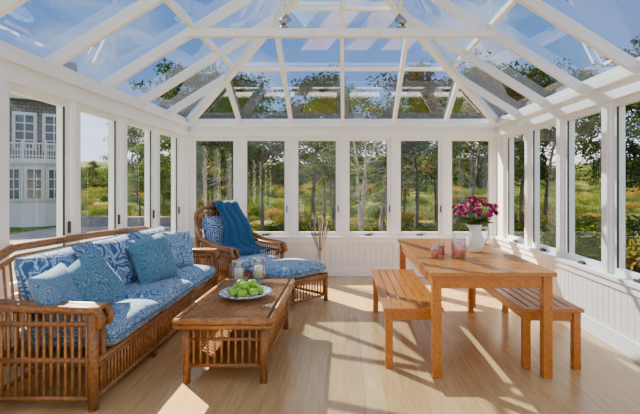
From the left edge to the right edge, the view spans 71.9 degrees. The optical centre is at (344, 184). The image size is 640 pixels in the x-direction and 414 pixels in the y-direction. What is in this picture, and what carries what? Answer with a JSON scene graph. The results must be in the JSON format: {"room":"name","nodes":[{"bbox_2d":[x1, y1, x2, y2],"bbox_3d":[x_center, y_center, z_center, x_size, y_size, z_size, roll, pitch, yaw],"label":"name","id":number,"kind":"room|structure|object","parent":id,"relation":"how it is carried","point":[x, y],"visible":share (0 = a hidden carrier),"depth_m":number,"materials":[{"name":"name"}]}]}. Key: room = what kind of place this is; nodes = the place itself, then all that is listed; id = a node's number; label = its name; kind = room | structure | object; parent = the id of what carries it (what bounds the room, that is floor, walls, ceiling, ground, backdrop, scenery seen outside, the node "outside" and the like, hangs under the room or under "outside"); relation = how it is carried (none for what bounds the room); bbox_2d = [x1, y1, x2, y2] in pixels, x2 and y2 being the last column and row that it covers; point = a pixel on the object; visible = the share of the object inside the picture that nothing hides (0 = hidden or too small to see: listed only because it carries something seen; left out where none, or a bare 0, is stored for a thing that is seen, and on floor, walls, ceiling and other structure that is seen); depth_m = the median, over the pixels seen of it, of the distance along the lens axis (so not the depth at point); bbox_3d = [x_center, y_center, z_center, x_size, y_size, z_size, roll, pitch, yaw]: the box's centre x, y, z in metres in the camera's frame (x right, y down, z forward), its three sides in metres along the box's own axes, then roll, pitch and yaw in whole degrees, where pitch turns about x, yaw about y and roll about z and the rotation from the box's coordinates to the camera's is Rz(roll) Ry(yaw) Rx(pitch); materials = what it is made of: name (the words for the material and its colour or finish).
{"room":"sunroom","nodes":[
{"label":"sunroom","id":0,"kind":"room"},
{"bbox_2d":[0,47,189,349],"bbox_3d":[-2.388,0.220,2.485,0.185,2.280,8.170,0,0,0],"label":"wall","id":1,"kind":"structure","parent":0,"point":[16,69],"depth_m":3.84,"materials":[{"name":"paint"}]},
{"bbox_2d":[0,290,17,312],"bbox_3d":[-2.330,0.810,2.485,0.080,0.100,8.170,0,0,0],"label":"trim","id":2,"kind":"structure","parent":1,"relation":"attached to","point":[15,292],"depth_m":3.06,"materials":[{"name":"white paint"}]},
{"bbox_2d":[3,367,33,385],"bbox_3d":[-2.326,1.290,2.485,0.028,0.140,8.170,0,0,0],"label":"baseboard","id":3,"kind":"structure","parent":1,"relation":"attached to","point":[4,368],"depth_m":3.05,"materials":[{"name":"white paint"}]},
{"bbox_2d":[9,83,70,292],"bbox_3d":[-2.375,0.020,3.420,0.091,1.480,0.720,0,0,0],"label":"window","id":4,"kind":"structure","parent":1,"relation":"in","point":[65,224],"depth_m":3.73,"materials":[{"name":"white paint"}]},
{"bbox_2d":[81,105,119,236],"bbox_3d":[-2.375,0.020,4.250,0.091,1.480,0.720,0,0,0],"label":"window","id":5,"kind":"structure","parent":1,"relation":"in","point":[84,109],"depth_m":4.56,"materials":[{"name":"white paint"}]},
{"bbox_2d":[127,119,154,227],"bbox_3d":[-2.375,0.020,5.080,0.091,1.480,0.720,0,0,0],"label":"window","id":6,"kind":"structure","parent":1,"relation":"in","point":[151,213],"depth_m":5.39,"materials":[{"name":"white paint"}]},
{"bbox_2d":[160,129,179,231],"bbox_3d":[-2.375,0.020,5.910,0.091,1.480,0.720,0,0,0],"label":"window","id":7,"kind":"structure","parent":1,"relation":"in","point":[162,132],"depth_m":6.22,"materials":[{"name":"white paint"}]},
{"bbox_2d":[0,276,639,413],"bbox_3d":[-0.035,1.420,2.485,4.910,0.120,8.470,0,0,0],"label":"floor","id":8,"kind":"structure","parent":0,"point":[330,358],"depth_m":3.12,"materials":[{"name":"brown wood"}]},
{"bbox_2d":[0,226,220,411],"bbox_3d":[-1.847,0.875,3.900,0.806,0.969,2.539,0,0,0],"label":"sofa","id":9,"kind":"object","parent":8,"relation":"on","point":[86,304],"visible":0.98,"depth_m":2.97,"materials":[{"name":"blue fabric"}]},
{"bbox_2d":[14,243,88,327],"bbox_3d":[-2.030,0.690,3.160,0.267,0.452,0.737,0,0,0],"label":"cushion","id":10,"kind":"object","parent":9,"relation":"on","point":[46,262],"depth_m":2.91,"materials":[{"name":"blue fabric"}]},
{"bbox_2d":[26,262,83,332],"bbox_3d":[-1.860,0.720,2.860,0.231,0.380,0.422,0,0,0],"label":"pillow","id":11,"kind":"object","parent":9,"relation":"on","point":[53,285],"depth_m":2.75,"materials":[{"name":"blue fabric"}]},
{"bbox_2d":[12,299,162,346],"bbox_3d":[-1.790,0.975,3.160,0.668,0.210,0.737,0,0,0],"label":"seat cushion","id":12,"kind":"object","parent":9,"relation":"on","point":[132,317],"depth_m":3.04,"materials":[{"name":"blue fabric"}]},
{"bbox_2d":[68,245,126,302],"bbox_3d":[-1.800,0.700,3.140,0.261,0.515,0.515,0,0,0],"label":"pillow","id":13,"kind":"object","parent":9,"relation":"on","point":[90,278],"depth_m":3.10,"materials":[{"name":"teal fabric"}]},
{"bbox_2d":[84,233,137,284],"bbox_3d":[-2.030,0.690,3.900,0.267,0.452,0.737,0,0,0],"label":"cushion","id":14,"kind":"object","parent":9,"relation":"on","point":[117,250],"depth_m":3.81,"materials":[{"name":"blue fabric"}]},
{"bbox_2d":[130,226,166,239],"bbox_3d":[-2.030,0.690,4.640,0.267,0.452,0.737,0,0,0],"label":"cushion","id":15,"kind":"object","parent":9,"relation":"on","point":[140,233],"depth_m":4.54,"materials":[{"name":"blue fabric"}]},
{"bbox_2d":[125,231,178,283],"bbox_3d":[-1.780,0.690,4.080,0.242,0.472,0.498,0,0,20],"label":"pillow","id":16,"kind":"object","parent":9,"relation":"on","point":[148,260],"depth_m":3.96,"materials":[{"name":"teal fabric"}]},
{"bbox_2d":[115,279,193,311],"bbox_3d":[-1.790,0.975,3.900,0.668,0.210,0.737,0,0,0],"label":"seat cushion","id":17,"kind":"object","parent":9,"relation":"on","point":[171,294],"depth_m":3.79,"materials":[{"name":"blue fabric"}]},
{"bbox_2d":[159,231,193,267],"bbox_3d":[-1.800,0.700,4.720,0.205,0.444,0.457,0,0,26],"label":"pillow","id":18,"kind":"object","parent":9,"relation":"on","point":[180,243],"depth_m":4.68,"materials":[{"name":"blue fabric"}]},
{"bbox_2d":[168,265,216,289],"bbox_3d":[-1.790,0.975,4.640,0.668,0.210,0.737,0,0,0],"label":"seat cushion","id":19,"kind":"object","parent":9,"relation":"on","point":[201,276],"depth_m":4.57,"materials":[{"name":"blue fabric"}]},
{"bbox_2d":[172,279,294,383],"bbox_3d":[-0.825,1.130,3.595,0.694,0.461,1.294,0,0,0],"label":"coffee table","id":20,"kind":"object","parent":8,"relation":"on","point":[219,331],"visible":0.88,"depth_m":3.08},
{"bbox_2d":[232,259,244,285],"bbox_3d":[-0.950,0.786,3.930,0.116,0.222,0.116,0,0,0],"label":"hurricane candle holder","id":21,"kind":"object","parent":20,"relation":"on","point":[238,272],"visible":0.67,"depth_m":3.90,"materials":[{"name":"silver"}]},
{"bbox_2d":[219,286,271,299],"bbox_3d":[-0.790,0.870,3.500,0.410,0.056,0.410,0,0,0],"label":"fruit platter","id":22,"kind":"object","parent":20,"relation":"on","point":[267,290],"visible":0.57,"depth_m":3.43,"materials":[{"name":"white ceramic"}]},
{"bbox_2d":[227,278,263,296],"bbox_3d":[-0.790,0.808,3.500,0.278,0.132,0.277,0,0,23],"label":"apples","id":23,"kind":"object","parent":22,"relation":"on","point":[242,288],"visible":0.94,"depth_m":3.43,"materials":[{"name":"green plant"}]},
{"bbox_2d":[252,257,264,283],"bbox_3d":[-0.790,0.781,4.030,0.116,0.232,0.116,0,0,0],"label":"hurricane candle holder","id":24,"kind":"object","parent":20,"relation":"on","point":[259,268],"visible":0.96,"depth_m":4.00,"materials":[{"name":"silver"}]},
{"bbox_2d":[194,200,287,282],"bbox_3d":[-1.405,0.782,5.760,1.017,1.155,0.900,0,0,41],"label":"rattan armchair","id":25,"kind":"object","parent":8,"relation":"on","point":[228,230],"visible":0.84,"depth_m":5.76,"materials":[{"name":"blue fabric"}]},
{"bbox_2d":[202,216,223,252],"bbox_3d":[-1.615,0.660,5.945,0.248,0.485,0.620,0,0,41],"label":"cushion","id":26,"kind":"object","parent":25,"relation":"on","point":[213,226],"depth_m":5.75,"materials":[{"name":"blue fabric"}]},
{"bbox_2d":[211,200,271,255],"bbox_3d":[-1.426,0.542,5.884,0.821,0.673,0.520,0,0,41],"label":"throw blanket","id":27,"kind":"object","parent":25,"relation":"on","point":[232,228],"depth_m":5.87,"materials":[{"name":"blue fabric"}]},
{"bbox_2d":[208,252,277,271],"bbox_3d":[-1.337,0.985,5.700,0.728,0.210,0.668,0,0,41],"label":"seat cushion","id":28,"kind":"object","parent":25,"relation":"on","point":[247,256],"depth_m":5.47,"materials":[{"name":"blue fabric"}]},
{"bbox_2d":[247,258,327,305],"bbox_3d":[-0.660,1.120,5.120,0.611,0.480,0.731,0,0,41],"label":"ottoman","id":29,"kind":"object","parent":8,"relation":"on","point":[303,271],"visible":0.62,"depth_m":4.98,"materials":[{"name":"blue fabric"}]},
{"bbox_2d":[249,258,326,278],"bbox_3d":[-0.660,0.975,5.120,0.588,0.190,0.707,0,0,41],"label":"cushion","id":30,"kind":"object","parent":29,"relation":"on","point":[287,268],"depth_m":4.96,"materials":[{"name":"blue fabric"}]},
{"bbox_2d":[309,215,328,280],"bbox_3d":[-0.360,0.897,6.300,0.267,0.923,0.199,0,0,20],"label":"branches","id":31,"kind":"object","parent":8,"relation":"on","point":[321,244],"visible":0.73,"depth_m":6.28,"materials":[{"name":"brown plant"}]},
{"bbox_2d":[371,269,443,367],"bbox_3d":[0.507,1.135,3.995,0.445,0.450,1.510,0,0,0],"label":"bench","id":32,"kind":"object","parent":8,"relation":"on","point":[414,297],"visible":0.91,"depth_m":3.60,"materials":[{"name":"brown wood"}]},
{"bbox_2d":[397,239,557,377],"bbox_3d":[1.038,0.985,4.030,0.885,0.750,1.940,0,0,0],"label":"dining table","id":33,"kind":"object","parent":8,"relation":"on","point":[492,267],"visible":0.8,"depth_m":3.10,"materials":[{"name":"brown wood"}]},
{"bbox_2d":[431,245,439,258],"bbox_3d":[0.750,0.547,3.660,0.074,0.124,0.073,0,0,0],"label":"drinking glass","id":34,"kind":"object","parent":33,"relation":"on","point":[435,251],"visible":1,"depth_m":3.64,"materials":[{"name":"glass"}]},
{"bbox_2d":[437,245,444,255],"bbox_3d":[0.830,0.547,3.800,0.074,0.124,0.073,0,0,0],"label":"drinking glass","id":35,"kind":"object","parent":33,"relation":"on","point":[441,247],"visible":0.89,"depth_m":3.77,"materials":[{"name":"glass"}]},
{"bbox_2d":[451,232,466,258],"bbox_3d":[0.959,0.502,3.674,0.153,0.214,0.131,0,0,36],"label":"pitcher","id":36,"kind":"object","parent":33,"relation":"on","point":[458,248],"visible":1,"depth_m":3.63,"materials":[{"name":"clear glass"}]},
{"bbox_2d":[465,223,489,252],"bbox_3d":[1.204,0.477,4.011,0.197,0.265,0.163,0,0,33],"label":"ceramic pitcher","id":37,"kind":"object","parent":33,"relation":"on","point":[475,242],"visible":0.97,"depth_m":3.97,"materials":[{"name":"white ceramic"}]},
{"bbox_2d":[452,196,499,226],"bbox_3d":[1.194,0.272,4.024,0.435,0.359,0.419,0,0,0],"label":"flower bouquet","id":38,"kind":"object","parent":37,"relation":"in","point":[472,200],"visible":0.94,"depth_m":3.95,"materials":[{"name":"pink plant"}]},
{"bbox_2d":[467,288,584,368],"bbox_3d":[1.528,1.135,3.985,0.455,0.450,1.530,0,0,0],"label":"bench","id":39,"kind":"object","parent":8,"relation":"on","point":[524,302],"visible":0.59,"depth_m":3.27,"materials":[{"name":"brown wood"}]},
{"bbox_2d":[0,0,639,118],"bbox_3d":[-0.035,-1.700,2.485,4.610,1.429,8.170,0,0,0],"label":"pane","id":40,"kind":"structure","parent":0,"point":[41,28],"depth_m":4.86,"materials":[{"name":"clear glass"}]},
{"bbox_2d":[0,0,636,124],"bbox_3d":[-0.035,-1.658,2.506,4.695,1.562,8.213,0,0,0],"label":"rafters","id":41,"kind":"object","parent":40,"relation":"attached to","point":[269,28],"visible":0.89,"depth_m":4.21,"materials":[{"name":"white paint"}]},
{"bbox_2d":[279,14,290,27],"bbox_3d":[-0.566,-1.542,4.150,0.121,0.147,0.090,0,0,0],"label":"spotlight","id":42,"kind":"object","parent":41,"relation":"attached to","point":[285,19],"visible":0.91,"depth_m":4.12,"materials":[{"name":"silver metal"}]},
{"bbox_2d":[394,13,406,27],"bbox_3d":[0.526,-1.542,4.150,0.121,0.147,0.090,0,0,0],"label":"spotlight","id":43,"kind":"object","parent":41,"relation":"attached to","point":[400,19],"visible":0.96,"depth_m":4.12,"materials":[{"name":"silver metal"}]},
{"bbox_2d":[188,123,496,266],"bbox_3d":[-0.035,0.220,6.617,4.610,2.280,0.185,0,0,0],"label":"wall","id":44,"kind":"structure","parent":0,"point":[335,254],"depth_m":6.56,"materials":[{"name":"paint"}]},
{"bbox_2d":[193,137,235,235],"bbox_3d":[-1.956,0.020,6.605,0.658,1.480,0.091,0,0,0],"label":"window","id":45,"kind":"structure","parent":44,"relation":"in","point":[195,139],"depth_m":6.60,"materials":[{"name":"white paint"}]},
{"bbox_2d":[244,137,287,235],"bbox_3d":[-1.188,0.020,6.605,0.658,1.480,0.091,0,0,0],"label":"window","id":46,"kind":"structure","parent":44,"relation":"in","point":[246,139],"depth_m":6.60,"materials":[{"name":"white paint"}]},
{"bbox_2d":[295,137,338,235],"bbox_3d":[-0.419,0.020,6.605,0.658,1.480,0.091,0,0,0],"label":"window","id":47,"kind":"structure","parent":44,"relation":"in","point":[297,139],"depth_m":6.60,"materials":[{"name":"white paint"}]},
{"bbox_2d":[252,267,422,275],"bbox_3d":[-0.035,1.290,6.556,4.610,0.140,0.028,0,0,0],"label":"baseboard","id":48,"kind":"structure","parent":44,"relation":"attached to","point":[332,271],"depth_m":6.54,"materials":[{"name":"white paint"}]},
{"bbox_2d":[191,236,495,242],"bbox_3d":[-0.035,0.810,6.560,4.610,0.100,0.080,0,0,0],"label":"trim","id":49,"kind":"structure","parent":44,"relation":"attached to","point":[288,239],"depth_m":6.52,"materials":[{"name":"white paint"}]},
{"bbox_2d":[346,137,389,235],"bbox_3d":[0.349,0.020,6.605,0.658,1.480,0.091,0,0,0],"label":"window","id":50,"kind":"structure","parent":44,"relation":"in","point":[348,139],"depth_m":6.60,"materials":[{"name":"white paint"}]},
{"bbox_2d":[398,137,440,235],"bbox_3d":[1.117,0.020,6.605,0.658,1.480,0.091,0,0,0],"label":"window","id":51,"kind":"structure","parent":44,"relation":"in","point":[438,139],"depth_m":6.60,"materials":[{"name":"white paint"}]},
{"bbox_2d":[449,137,492,235],"bbox_3d":[1.886,0.020,6.605,0.658,1.480,0.091,0,0,0],"label":"window","id":52,"kind":"structure","parent":44,"relation":"in","point":[489,139],"depth_m":6.60,"materials":[{"name":"white paint"}]},
{"bbox_2d":[495,63,639,343],"bbox_3d":[2.317,0.220,2.485,0.185,2.280,8.170,0,0,0],"label":"wall","id":53,"kind":"structure","parent":0,"point":[618,310],"depth_m":4.26,"materials":[{"name":"paint"}]},
{"bbox_2d":[0,40,639,122],"bbox_3d":[-0.035,-0.950,2.555,4.890,0.080,8.310,0,0,0],"label":"trim","id":54,"kind":"structure","parent":53,"relation":"attached to","point":[3,44],"depth_m":6.11,"materials":[{"name":"white paint"}]},
{"bbox_2d":[506,129,524,243],"bbox_3d":[2.305,0.020,5.910,0.091,1.480,0.720,0,0,0],"label":"window","id":55,"kind":"structure","parent":53,"relation":"in","point":[520,132],"depth_m":6.22,"materials":[{"name":"white paint"}]},
{"bbox_2d":[531,119,555,254],"bbox_3d":[2.305,0.020,5.080,0.091,1.480,0.720,0,0,0],"label":"window","id":56,"kind":"structure","parent":53,"relation":"in","point":[534,129],"depth_m":5.38,"materials":[{"name":"white paint"}]},
{"bbox_2d":[495,236,639,297],"bbox_3d":[2.260,0.810,2.485,0.080,0.100,8.170,0,0,0],"label":"trim","id":57,"kind":"structure","parent":53,"relation":"attached to","point":[623,284],"depth_m":4.20,"materials":[{"name":"white paint"}]},
{"bbox_2d":[565,105,600,268],"bbox_3d":[2.305,0.020,4.250,0.091,1.480,0.720,0,0,0],"label":"window","id":58,"kind":"structure","parent":53,"relation":"in","point":[582,260],"depth_m":4.56,"materials":[{"name":"white paint"}]},
{"bbox_2d":[581,313,639,362],"bbox_3d":[2.256,1.290,2.485,0.028,0.140,8.170,0,0,0],"label":"baseboard","id":59,"kind":"structure","parent":53,"relation":"attached to","point":[630,348],"depth_m":3.69,"materials":[{"name":"white paint"}]},
{"bbox_2d":[613,93,639,283],"bbox_3d":[2.305,0.020,3.420,0.091,1.480,0.720,0,0,0],"label":"window","id":60,"kind":"structure","parent":53,"relation":"in","point":[617,104],"depth_m":3.73,"materials":[{"name":"white paint"}]},
{"label":"outside","id":61,"kind":"structure","parent":0,"visible":0},
{"bbox_2d":[10,224,265,290],"bbox_3d":[-16.300,1.870,9.000,27.400,0.180,30.000,0,0,0],"label":"lawn","id":62,"kind":"structure","parent":61,"point":[13,230],"depth_m":18.21,"materials":[{"name":"green plant"}]},
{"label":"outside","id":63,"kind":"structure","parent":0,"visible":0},
{"bbox_2d":[81,154,639,279],"bbox_3d":[0.000,-3.703,45.000,220.000,13.999,210.000,0,0,0],"label":"ground","id":64,"kind":"structure","parent":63,"point":[83,163],"depth_m":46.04,"materials":[{"name":"green plant"}]},
{"bbox_2d":[10,93,55,226],"bbox_3d":[-20.189,-1.840,19.752,14.050,9.600,9.083,0,0,-33],"label":"house","id":65,"kind":"structure","parent":64,"relation":"on","point":[32,122],"depth_m":19.15,"materials":[{"name":"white wood"}]},
{"bbox_2d":[96,123,170,215],"bbox_3d":[-11.851,-0.632,25.045,4.027,6.284,3.760,0,0,-20],"label":"pine tree","id":66,"kind":"object","parent":64,"relation":"on","point":[133,132],"visible":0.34,"depth_m":24.69,"materials":[{"name":"green plant"}]},
{"bbox_2d":[140,152,170,213],"bbox_3d":[-14.095,-0.178,34.137,3.221,5.027,3.008,0,0,23],"label":"pine tree","id":67,"kind":"object","parent":64,"relation":"on","point":[160,152],"visible":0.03,"depth_m":34.12,"materials":[{"name":"green plant"}]},
{"bbox_2d":[160,160,170,214],"bbox_3d":[-12.291,0.374,30.043,2.444,4.335,3.442,0,0,22],"label":"pine tree","id":68,"kind":"object","parent":64,"relation":"on","point":[165,194],"visible":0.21,"depth_m":29.82,"materials":[{"name":"green plant"}]},
{"bbox_2d":[127,135,217,192],"bbox_3d":[-7.260,-0.727,19.040,4.161,5.827,3.842,0,0,-22],"label":"pine tree","id":69,"kind":"object","parent":64,"relation":"on","point":[138,179],"visible":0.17,"depth_m":18.56,"materials":[{"name":"green plant"}]},
{"bbox_2d":[143,131,265,216],"bbox_3d":[-4.530,-1.042,13.979,4.161,5.827,3.842,0,0,-16],"label":"pine tree","id":70,"kind":"object","parent":64,"relation":"on","point":[204,153],"visible":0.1,"depth_m":13.88,"materials":[{"name":"green plant"}]},
{"bbox_2d":[197,166,214,207],"bbox_3d":[-9.637,0.279,28.889,2.444,4.335,3.442,0,0,-27],"label":"pine tree","id":71,"kind":"object","parent":64,"relation":"on","point":[200,193],"visible":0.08,"depth_m":28.66,"materials":[{"name":"green plant"}]},
{"bbox_2d":[197,157,232,200],"bbox_3d":[-7.622,-0.043,25.060,3.285,4.600,3.033,0,0,18],"label":"pine tree","id":72,"kind":"object","parent":64,"relation":"on","point":[199,175],"visible":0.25,"depth_m":24.53,"materials":[{"name":"green plant"}]},
{"bbox_2d":[163,141,283,200],"bbox_3d":[-4.684,-1.333,17.795,4.429,6.913,4.136,0,0,31],"label":"pine tree","id":73,"kind":"object","parent":64,"relation":"on","point":[200,143],"visible":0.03,"depth_m":17.83,"materials":[{"name":"green plant"}]},
{"bbox_2d":[201,142,279,202],"bbox_3d":[-5.463,-0.646,22.783,4.555,5.587,3.695,0,0,22],"label":"oak tree","id":74,"kind":"object","parent":64,"relation":"on","point":[208,166],"visible":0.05,"depth_m":22.90,"materials":[{"name":"green plant"}]},
{"bbox_2d":[213,141,315,230],"bbox_3d":[-2.381,-0.761,13.124,2.967,5.263,4.179,0,0,-16],"label":"pine tree","id":75,"kind":"object","parent":64,"relation":"on","point":[271,145],"visible":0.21,"depth_m":12.74,"materials":[{"name":"green plant"}]},
{"bbox_2d":[265,141,361,224],"bbox_3d":[-0.975,-1.108,15.129,3.572,5.970,3.825,0,0,17],"label":"pine tree","id":76,"kind":"object","parent":64,"relation":"on","point":[323,168],"visible":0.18,"depth_m":14.98,"materials":[{"name":"green plant"}]},
{"bbox_2d":[301,148,354,217],"bbox_3d":[-0.938,-0.924,26.825,3.718,6.096,4.194,0,0,-8],"label":"oak tree","id":77,"kind":"object","parent":64,"relation":"on","point":[351,175],"visible":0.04,"depth_m":26.74,"materials":[{"name":"green plant"}]},
{"bbox_2d":[304,141,377,224],"bbox_3d":[-0.516,-1.266,19.802,4.449,6.747,4.818,0,0,-4],"label":"pine tree","id":78,"kind":"object","parent":64,"relation":"on","point":[352,151],"visible":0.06,"depth_m":19.95,"materials":[{"name":"green plant"}]},
{"bbox_2d":[81,157,639,190],"bbox_3d":[-5.460,-1.625,33.055,175.906,9.929,130.215,0,0,0],"label":"woods","id":79,"kind":"object","parent":64,"relation":"on","point":[89,176],"visible":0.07,"depth_m":65.53,"materials":[{"name":"green plant"}]},
{"bbox_2d":[307,141,421,231],"bbox_3d":[0.469,-0.445,11.695,3.090,4.633,2.521,0,0,-35],"label":"birch tree","id":80,"kind":"object","parent":64,"relation":"on","point":[361,205],"visible":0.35,"depth_m":11.59,"materials":[{"name":"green plant"}]},
{"bbox_2d":[350,141,429,231],"bbox_3d":[1.144,-0.495,13.127,2.941,4.734,2.759,0,0,17],"label":"birch tree","id":81,"kind":"object","parent":64,"relation":"on","point":[383,203],"visible":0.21,"depth_m":13.29,"materials":[{"name":"green plant"}]},
{"bbox_2d":[372,142,433,211],"bbox_3d":[3.055,-0.785,23.311,4.555,5.587,3.695,0,0,-12],"label":"oak tree","id":82,"kind":"object","parent":64,"relation":"on","point":[418,168],"visible":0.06,"depth_m":23.20,"materials":[{"name":"green plant"}]},
{"bbox_2d":[369,141,467,230],"bbox_3d":[2.146,-0.915,13.958,3.142,5.573,4.425,0,0,28],"label":"pine tree","id":83,"kind":"object","parent":64,"relation":"on","point":[418,148],"visible":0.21,"depth_m":13.92,"materials":[{"name":"green plant"}]},
{"bbox_2d":[402,141,470,222],"bbox_3d":[4.268,-1.352,21.184,4.449,6.747,4.818,0,0,-31],"label":"pine tree","id":84,"kind":"object","parent":64,"relation":"on","point":[425,155],"visible":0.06,"depth_m":20.15,"materials":[{"name":"green plant"}]},
{"bbox_2d":[421,138,524,217],"bbox_3d":[4.144,-1.112,13.893,3.825,5.970,3.572,0,0,0],"label":"pine tree","id":85,"kind":"object","parent":64,"relation":"on","point":[481,150],"visible":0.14,"depth_m":13.92,"materials":[{"name":"green plant"}]},
{"bbox_2d":[431,136,543,182],"bbox_3d":[5.437,-1.250,17.061,5.162,6.502,3.666,0,0,-26],"label":"pine tree","id":86,"kind":"object","parent":64,"relation":"on","point":[456,170],"visible":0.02,"depth_m":17.18,"materials":[{"name":"green plant"}]},
{"bbox_2d":[459,121,589,227],"bbox_3d":[6.117,-1.121,14.900,4.380,6.134,4.044,0,0,25],"label":"pine tree","id":87,"kind":"object","parent":64,"relation":"on","point":[548,136],"visible":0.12,"depth_m":14.89,"materials":[{"name":"green plant"}]},
{"bbox_2d":[487,114,600,221],"bbox_3d":[7.317,-1.108,15.838,4.916,6.192,3.491,0,0,29],"label":"pine tree","id":88,"kind":"object","parent":64,"relation":"on","point":[548,173],"visible":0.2,"depth_m":15.13,"materials":[{"name":"green plant"}]},
{"bbox_2d":[578,102,639,191],"bbox_3d":[6.909,-0.735,9.376,3.438,5.214,3.723,0,0,28],"label":"pine tree","id":89,"kind":"object","parent":64,"relation":"on","point":[635,179],"visible":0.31,"depth_m":10.33,"materials":[{"name":"green plant"}]},
{"bbox_2d":[598,102,639,175],"bbox_3d":[9.190,-1.055,12.556,3.572,5.970,3.825,0,0,41],"label":"pine tree","id":90,"kind":"object","parent":64,"relation":"on","point":[633,149],"visible":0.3,"depth_m":13.03,"materials":[{"name":"green plant"}]},
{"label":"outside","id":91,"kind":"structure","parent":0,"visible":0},
{"bbox_2d":[10,216,203,281],"bbox_3d":[-7.850,1.635,13.500,7.300,0.650,12.000,0,0,0],"label":"stone patio","id":92,"kind":"structure","parent":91,"point":[88,223],"depth_m":16.71,"materials":[{"name":"grey stone"}]}
]}

